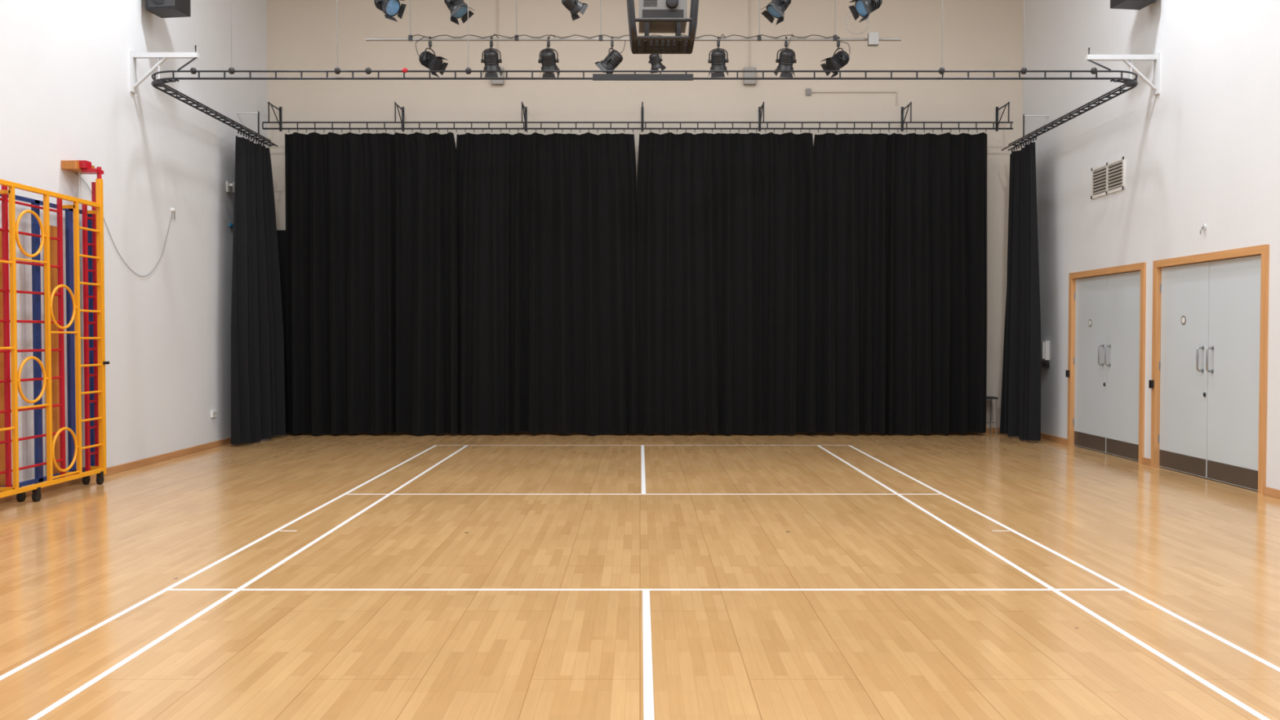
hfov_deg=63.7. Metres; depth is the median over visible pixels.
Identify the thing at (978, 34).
wall
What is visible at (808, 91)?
conduit
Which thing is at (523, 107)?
track
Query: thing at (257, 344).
curtain
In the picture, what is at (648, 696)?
court lines
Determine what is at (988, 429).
baseboard
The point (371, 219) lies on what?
stage curtain
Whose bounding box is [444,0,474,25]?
spotlight
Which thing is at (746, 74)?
junction box
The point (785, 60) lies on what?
spotlight
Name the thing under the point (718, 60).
spotlight
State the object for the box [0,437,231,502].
baseboard
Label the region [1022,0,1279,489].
wall
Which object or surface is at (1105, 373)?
door
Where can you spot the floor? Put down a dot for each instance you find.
(1205, 551)
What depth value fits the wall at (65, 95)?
12.81 m
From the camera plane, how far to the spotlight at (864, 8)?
12.55 m
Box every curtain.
[231,135,285,444]
[284,132,457,435]
[456,132,638,435]
[636,132,815,435]
[813,132,986,435]
[1000,142,1040,440]
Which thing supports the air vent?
in the wall at (1205, 148)
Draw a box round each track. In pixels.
[151,0,1137,151]
[262,102,1013,132]
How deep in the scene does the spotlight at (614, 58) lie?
14.33 m
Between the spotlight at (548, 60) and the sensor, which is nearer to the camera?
the spotlight at (548, 60)
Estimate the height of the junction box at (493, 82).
2.418 m
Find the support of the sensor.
attached to the wall at (65, 95)
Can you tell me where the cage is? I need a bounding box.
[626,0,698,53]
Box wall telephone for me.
[1040,340,1049,368]
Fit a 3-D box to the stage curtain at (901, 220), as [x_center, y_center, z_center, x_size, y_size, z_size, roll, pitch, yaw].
[4.212,-1.223,16.631,2.873,4.869,0.238,0,1,0]
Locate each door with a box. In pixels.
[1065,262,1146,463]
[1148,244,1269,494]
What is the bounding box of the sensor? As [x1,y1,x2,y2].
[226,181,234,192]
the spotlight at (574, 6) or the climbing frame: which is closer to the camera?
the climbing frame
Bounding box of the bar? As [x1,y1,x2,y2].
[365,0,901,40]
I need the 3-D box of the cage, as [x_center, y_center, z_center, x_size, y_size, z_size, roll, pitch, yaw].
[0.200,-4.785,9.117,0.656,4.026,0.606,0,1,0]
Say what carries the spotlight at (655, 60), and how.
hanging from the bar
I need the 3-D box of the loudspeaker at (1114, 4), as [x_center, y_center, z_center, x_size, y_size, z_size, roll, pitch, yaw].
[6.112,-4.631,12.638,0.501,0.540,0.371,0,1,-8]
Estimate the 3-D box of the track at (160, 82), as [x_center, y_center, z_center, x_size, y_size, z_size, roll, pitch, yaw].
[0.085,-5.104,14.291,12.550,3.628,4.690,0,1,0]
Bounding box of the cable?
[74,172,176,276]
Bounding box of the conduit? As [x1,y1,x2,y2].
[805,88,897,105]
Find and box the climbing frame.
[0,160,109,501]
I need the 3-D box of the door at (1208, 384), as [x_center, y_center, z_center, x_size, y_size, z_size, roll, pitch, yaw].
[6.398,0.074,11.585,0.204,2.540,2.300,0,1,0]
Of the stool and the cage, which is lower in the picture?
the stool
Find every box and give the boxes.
[491,0,503,84]
[743,0,755,84]
[845,11,879,46]
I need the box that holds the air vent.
[1090,155,1124,199]
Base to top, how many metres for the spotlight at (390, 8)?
0.635 m
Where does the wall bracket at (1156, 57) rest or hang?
attached to the wall at (1205, 148)
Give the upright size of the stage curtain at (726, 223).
4.865 m
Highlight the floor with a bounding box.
[0,432,1279,719]
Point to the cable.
(172, 210)
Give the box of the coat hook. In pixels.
[1200,223,1206,234]
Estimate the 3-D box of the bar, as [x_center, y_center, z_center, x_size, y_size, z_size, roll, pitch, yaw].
[-0.090,-5.691,14.370,7.480,2.456,0.066,0,1,0]
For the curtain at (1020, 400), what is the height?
4.534 m
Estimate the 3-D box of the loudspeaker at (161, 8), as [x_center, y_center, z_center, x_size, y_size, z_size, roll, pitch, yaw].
[-5.942,-4.596,12.839,0.501,0.540,0.371,0,1,8]
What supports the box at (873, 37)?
attached to the bar
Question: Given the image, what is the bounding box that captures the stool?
[971,395,998,434]
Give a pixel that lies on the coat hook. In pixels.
(1204, 226)
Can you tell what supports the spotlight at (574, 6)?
hanging from the bar
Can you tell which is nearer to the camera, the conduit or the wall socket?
the wall socket
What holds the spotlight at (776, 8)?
hanging from the bar
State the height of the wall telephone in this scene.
0.420 m
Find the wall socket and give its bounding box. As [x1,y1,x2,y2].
[210,409,217,417]
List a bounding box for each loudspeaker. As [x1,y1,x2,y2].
[145,0,191,17]
[1110,0,1156,9]
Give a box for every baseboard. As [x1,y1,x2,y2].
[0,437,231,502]
[394,427,999,432]
[1040,432,1279,498]
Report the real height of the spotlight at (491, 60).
0.576 m
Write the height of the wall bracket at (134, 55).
0.570 m
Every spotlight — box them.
[373,0,406,22]
[415,36,448,77]
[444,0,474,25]
[480,34,502,77]
[537,34,559,77]
[561,0,587,20]
[594,37,625,73]
[648,53,666,73]
[707,34,728,77]
[760,0,791,25]
[773,34,796,77]
[820,36,849,77]
[848,0,882,22]
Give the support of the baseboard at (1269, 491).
attached to the wall at (1205, 148)
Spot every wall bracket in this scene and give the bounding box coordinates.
[129,44,199,93]
[1085,47,1159,95]
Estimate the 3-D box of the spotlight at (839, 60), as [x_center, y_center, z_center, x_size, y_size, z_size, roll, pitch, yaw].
[2.761,-4.242,14.401,0.435,0.564,0.286,0,1,-20]
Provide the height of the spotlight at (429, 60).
0.558 m
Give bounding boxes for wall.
[0,0,267,492]
[266,0,1023,427]
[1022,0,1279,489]
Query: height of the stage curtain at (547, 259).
4.870 m
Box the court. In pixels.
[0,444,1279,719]

